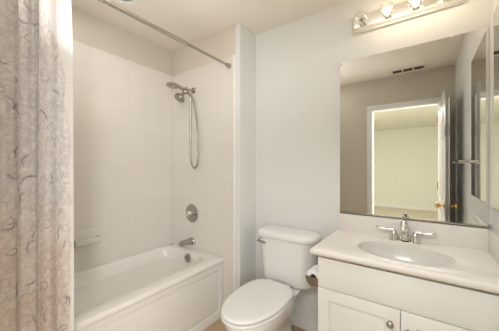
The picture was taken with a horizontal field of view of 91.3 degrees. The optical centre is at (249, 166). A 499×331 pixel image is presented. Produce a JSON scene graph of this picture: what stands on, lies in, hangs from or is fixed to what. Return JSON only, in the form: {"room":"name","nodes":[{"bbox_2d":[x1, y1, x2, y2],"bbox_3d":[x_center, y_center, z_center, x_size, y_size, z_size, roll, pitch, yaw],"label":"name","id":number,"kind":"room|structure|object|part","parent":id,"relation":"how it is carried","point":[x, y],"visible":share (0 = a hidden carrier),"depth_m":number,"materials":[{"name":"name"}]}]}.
{"room":"bathroom","nodes":[
{"label":"bathroom","id":0,"kind":"room"},
{"bbox_2d":[71,6,172,75],"bbox_3d":[-1.232,0.046,1.954,0.100,2.440,2.054,0,0,35],"label":"wall","id":1,"kind":"structure","parent":0,"point":[87,29],"depth_m":2.05,"materials":[{"name":"beige paint"}]},
{"bbox_2d":[73,40,172,271],"bbox_3d":[-1.226,-0.062,1.871,0.006,1.733,1.526,0,0,35],"label":"tiled wall","id":2,"kind":"structure","parent":1,"relation":"attached to","point":[123,108],"depth_m":2.06,"materials":[{"name":"white tile"}]},
{"bbox_2d":[74,227,100,247],"bbox_3d":[-1.209,0.527,1.819,0.081,0.118,0.182,0,0,35],"label":"soap dish","id":3,"kind":"object","parent":2,"relation":"attached to","point":[85,237],"visible":0.78,"depth_m":1.82,"materials":[{"name":"beige ceramic"}]},
{"bbox_3d":[-1.236,0.527,1.838,0.016,0.118,0.182,0,0,35],"label":"plate","id":4,"kind":"part","parent":3,"relation":"part of","materials":[{"name":"beige ceramic"}]},
{"bbox_2d":[74,235,100,247],"bbox_3d":[-1.205,0.556,1.817,0.071,0.053,0.166,0,0,35],"label":"tray","id":5,"kind":"object","parent":3,"relation":"on","point":[84,240],"depth_m":1.80,"materials":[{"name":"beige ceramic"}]},
{"bbox_2d":[173,25,235,75],"bbox_3d":[-0.337,0.046,2.376,0.868,2.440,0.328,0,0,35],"label":"wall","id":6,"kind":"structure","parent":0,"point":[221,45],"depth_m":2.21,"materials":[{"name":"beige paint"}]},
{"bbox_2d":[98,0,230,68],"bbox_3d":[-0.608,-0.848,1.431,0.044,0.044,1.526,0,0,35],"label":"shower rod","id":7,"kind":"object","parent":6,"relation":"attached to","point":[107,2],"visible":1,"depth_m":1.48,"materials":[{"name":"metal"}]},
{"bbox_2d":[0,0,73,330],"bbox_3d":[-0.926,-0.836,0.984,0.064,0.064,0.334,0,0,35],"label":"shower curtain","id":8,"kind":"object","parent":7,"relation":"hanging from","point":[37,136],"visible":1,"depth_m":1.02,"materials":[{"name":"fabric"}]},
{"bbox_2d":[173,56,232,302],"bbox_3d":[-0.458,0.169,2.257,0.798,2.195,0.006,0,0,35],"label":"tiled wall","id":9,"kind":"structure","parent":6,"relation":"attached to","point":[209,186],"depth_m":2.20,"materials":[{"name":"white tile"}]},
{"bbox_2d":[166,82,198,168],"bbox_3d":[-0.607,-0.365,2.182,0.292,0.769,0.130,0,0,-43],"label":"shower head","id":10,"kind":"object","parent":9,"relation":"attached to","point":[179,97],"visible":1,"depth_m":2.23},
{"bbox_2d":[178,237,194,246],"bbox_3d":[-0.586,0.702,2.254,0.070,0.070,0.149,0,0,35],"label":"tub spout","id":11,"kind":"object","parent":9,"relation":"attached to","point":[191,240],"visible":1,"depth_m":2.24,"materials":[{"name":"silver metal"}]},
{"bbox_2d":[186,204,197,221],"bbox_3d":[-0.564,0.438,2.290,0.172,0.172,0.063,0,0,35],"label":"shower valve","id":12,"kind":"object","parent":9,"relation":"attached to","point":[191,210],"visible":1,"depth_m":2.28,"materials":[{"name":"silver metal"}]},
{"bbox_2d":[233,55,235,291],"bbox_3d":[-0.124,0.169,2.019,0.022,2.195,0.009,0,0,35],"label":"trim","id":13,"kind":"structure","parent":6,"relation":"attached to","point":[234,56],"depth_m":2.01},
{"bbox_2d":[236,23,255,288],"bbox_3d":[-0.029,0.046,2.094,0.045,2.440,0.231,0,0,35],"label":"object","id":14,"kind":"structure","parent":6,"relation":"attached to","point":[245,39],"depth_m":2.04,"materials":[{"name":"white paint"}]},
{"bbox_2d":[71,0,347,51],"bbox_3d":[-0.219,-1.224,1.233,2.587,0.100,2.054,0,0,35],"label":"ceiling","id":15,"kind":"structure","parent":0,"point":[192,21],"depth_m":1.88,"materials":[{"name":"paint"}]},
{"bbox_2d":[114,0,136,5],"bbox_3d":[-0.874,-1.215,1.678,0.180,0.096,0.180,0,0,35],"label":"recessed light","id":16,"kind":"object","parent":15,"relation":"in","point":[123,2],"visible":1,"depth_m":1.74,"materials":[{"name":"white"}]},
{"bbox_2d":[203,317,305,330],"bbox_3d":[-0.219,1.317,1.233,2.587,0.100,2.054,0,0,35],"label":"floor","id":17,"kind":"structure","parent":0,"point":[218,325],"depth_m":1.93,"materials":[{"name":"beige tile"}]},
{"bbox_2d":[74,243,223,330],"bbox_3d":[-0.939,1.018,1.665,0.700,0.498,1.516,0,0,35],"label":"bathtub","id":18,"kind":"object","parent":17,"relation":"on","point":[168,287],"visible":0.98,"depth_m":1.78,"materials":[{"name":"white ceramic"}]},
{"bbox_3d":[-0.567,0.824,2.207,0.074,0.074,0.029,0,0,35],"label":"overflow plate","id":19,"kind":"part","parent":18,"relation":"part of","materials":[{"name":"silver metal"}]},
{"bbox_2d":[221,225,320,330],"bbox_3d":[0.126,0.875,1.635,0.504,0.784,0.786,0,0,35],"label":"toilet","id":20,"kind":"object","parent":17,"relation":"on","point":[266,304],"visible":0.97,"depth_m":1.69,"materials":[{"name":"white ceramic"}]},
{"bbox_3d":[0.042,0.863,1.542,0.364,0.019,0.538,0,0,35],"label":"seat","id":21,"kind":"part","parent":20,"relation":"part of","materials":[{"name":"white plastic"}]},
{"bbox_3d":[0.047,0.839,1.549,0.360,0.024,0.551,0,0,35],"label":"seat lid","id":22,"kind":"part","parent":20,"relation":"part of","materials":[{"name":"white plastic"}]},
{"bbox_3d":[0.080,1.070,1.595,0.346,0.392,0.639,0,0,35],"label":"bowl","id":23,"kind":"part","parent":20,"relation":"part of","materials":[{"name":"white ceramic"}]},
{"bbox_3d":[0.289,0.703,1.865,0.464,0.343,0.206,0,0,35],"label":"tank","id":24,"kind":"part","parent":20,"relation":"part of","materials":[{"name":"white ceramic"}]},
{"bbox_3d":[0.287,0.509,1.862,0.504,0.053,0.228,0,0,35],"label":"tank lid","id":25,"kind":"part","parent":20,"relation":"part of","materials":[{"name":"white ceramic"}]},
{"bbox_2d":[318,256,498,330],"bbox_3d":[0.820,0.877,1.306,0.775,0.778,0.502,0,0,35],"label":"vanity cabinet","id":26,"kind":"object","parent":17,"relation":"on","point":[351,296],"visible":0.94,"depth_m":1.14,"materials":[{"name":"white paint"}]},
{"bbox_2d":[305,275,317,287],"bbox_3d":[0.401,0.666,1.462,0.088,0.057,0.120,0,0,35],"label":"toilet paper holder","id":27,"kind":"object","parent":26,"relation":"attached to","point":[312,281],"visible":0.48,"depth_m":1.41,"materials":[{"name":"silver metal"}]},
{"bbox_2d":[306,265,317,277],"bbox_3d":[0.400,0.644,1.462,0.088,0.088,0.094,0,0,35],"label":"toilet paper roll","id":28,"kind":"object","parent":27,"relation":"on","point":[313,271],"visible":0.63,"depth_m":1.43,"materials":[{"name":"white paper"}]},
{"bbox_3d":[0.543,0.909,1.248,0.389,0.490,0.018,0,0,35],"label":"cabinet door","id":29,"kind":"part","parent":26,"relation":"part of","materials":[{"name":"white paint"}]},
{"bbox_3d":[0.655,0.732,1.136,0.032,0.032,0.034,0,0,35],"label":"door knob","id":30,"kind":"part","parent":26,"relation":"part of","materials":[{"name":"silver metal"}]},
{"bbox_2d":[310,213,498,293],"bbox_3d":[0.812,0.467,1.320,0.808,0.276,0.516,0,0,35],"label":"countertop","id":31,"kind":"structure","parent":26,"relation":"on","point":[465,256],"depth_m":1.32,"materials":[{"name":"beige stone"}]},
{"bbox_2d":[376,216,435,243],"bbox_3d":[0.907,0.370,1.432,0.306,0.149,0.145,0,0,35],"label":"sink faucet","id":32,"kind":"object","parent":31,"relation":"on","point":[404,235],"visible":1,"depth_m":1.44,"materials":[{"name":"silver metal"}]},
{"bbox_3d":[0.840,0.380,1.517,0.101,0.030,0.020,0,0,30],"label":"lever","id":33,"kind":"part","parent":32,"relation":"part of","materials":[{"name":"silver metal"}]},
{"bbox_3d":[0.883,0.411,1.492,0.054,0.066,0.054,0,0,35],"label":"handle","id":34,"kind":"part","parent":32,"relation":"part of","materials":[{"name":"silver metal"}]},
{"bbox_3d":[0.903,0.376,1.427,0.049,0.122,0.133,0,0,35],"label":"spout","id":35,"kind":"part","parent":32,"relation":"part of","materials":[{"name":"silver metal"}]},
{"bbox_3d":[0.971,0.411,1.430,0.054,0.066,0.054,0,0,35],"label":"handle","id":36,"kind":"part","parent":32,"relation":"part of","materials":[{"name":"silver metal"}]},
{"bbox_3d":[1.009,0.380,1.397,0.101,0.030,0.020,0,0,41],"label":"lever","id":37,"kind":"part","parent":32,"relation":"part of","materials":[{"name":"silver metal"}]},
{"bbox_2d":[360,245,453,264],"bbox_3d":[0.809,0.535,1.292,0.456,0.139,0.322,0,0,35],"label":"basin","id":38,"kind":"object","parent":31,"relation":"in","point":[409,253],"depth_m":1.39,"materials":[{"name":"white ceramic"}]},
{"bbox_3d":[0.859,0.909,1.022,0.381,0.490,0.018,0,0,35],"label":"cabinet door","id":39,"kind":"part","parent":26,"relation":"part of","materials":[{"name":"white paint"}]},
{"bbox_2d":[256,0,491,324],"bbox_3d":[0.701,0.046,1.777,1.519,2.440,0.100,0,0,35],"label":"wall","id":40,"kind":"structure","parent":0,"point":[298,61],"depth_m":1.88,"materials":[{"name":"white paint"}]},
{"bbox_2d":[291,315,317,330],"bbox_3d":[0.356,1.229,1.953,0.729,0.075,0.012,0,0,35],"label":"baseboard","id":41,"kind":"structure","parent":40,"relation":"attached to","point":[306,325],"depth_m":1.90,"materials":[{"name":"white wood"}]},
{"bbox_2d":[352,0,464,35],"bbox_3d":[0.912,-0.971,1.466,0.590,0.115,0.160,0,0,35],"label":"vanity light","id":42,"kind":"object","parent":40,"relation":"attached to","point":[405,10],"visible":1,"depth_m":1.51,"materials":[{"name":"silver metal"}]},
{"bbox_2d":[359,17,366,26],"bbox_3d":[0.744,-0.958,1.606,0.052,0.052,0.036,0,0,35],"label":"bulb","id":43,"kind":"object","parent":42,"relation":"attached to","point":[362,23],"depth_m":1.60,"materials":[{"name":"glass"}]},
{"bbox_2d":[383,9,392,18],"bbox_3d":[0.862,-0.958,1.522,0.052,0.052,0.036,0,0,35],"label":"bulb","id":44,"kind":"object","parent":42,"relation":"attached to","point":[390,12],"depth_m":1.52,"materials":[{"name":"white glass"}]},
{"bbox_2d":[411,0,420,10],"bbox_3d":[0.981,-0.958,1.438,0.052,0.052,0.036,0,0,35],"label":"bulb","id":45,"kind":"object","parent":42,"relation":"attached to","point":[417,5],"depth_m":1.44,"materials":[{"name":"white glass"}]},
{"bbox_2d":[340,27,490,228],"bbox_3d":[0.964,-0.215,1.519,0.777,1.086,0.014,0,0,35],"label":"wall mirror","id":46,"kind":"object","parent":40,"relation":"attached to","point":[414,120],"visible":1,"depth_m":1.48,"materials":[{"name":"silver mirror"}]},
{"bbox_2d":[339,213,491,250],"bbox_3d":[0.963,0.388,1.515,0.786,0.117,0.022,0,0,35],"label":"backsplash","id":47,"kind":"structure","parent":40,"relation":"attached to","point":[446,234],"depth_m":1.44,"materials":[{"name":"beige stone"}]},
{"bbox_2d":[492,0,498,234],"bbox_3d":[0.794,0.046,0.511,0.100,2.440,2.054,0,0,35],"label":"wall","id":48,"kind":"structure","parent":0,"point":[495,212],"depth_m":1.24,"materials":[{"name":"white paint"}]},
{"bbox_2d":[490,3,498,209],"bbox_3d":[1.103,-0.284,1.044,0.014,0.982,0.600,0,0,35],"label":"mirror","id":49,"kind":"object","parent":48,"relation":"attached to","point":[494,21],"visible":1,"depth_m":1.21,"materials":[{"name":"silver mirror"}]},
{"bbox_2d":[493,3,498,209],"bbox_3d":[1.082,-0.283,1.013,0.012,0.970,0.525,0,0,35],"label":"mirror glass","id":50,"kind":"object","parent":49,"relation":"attached to","point":[496,14],"depth_m":1.18,"materials":[{"name":"silver mirror"}]}
]}

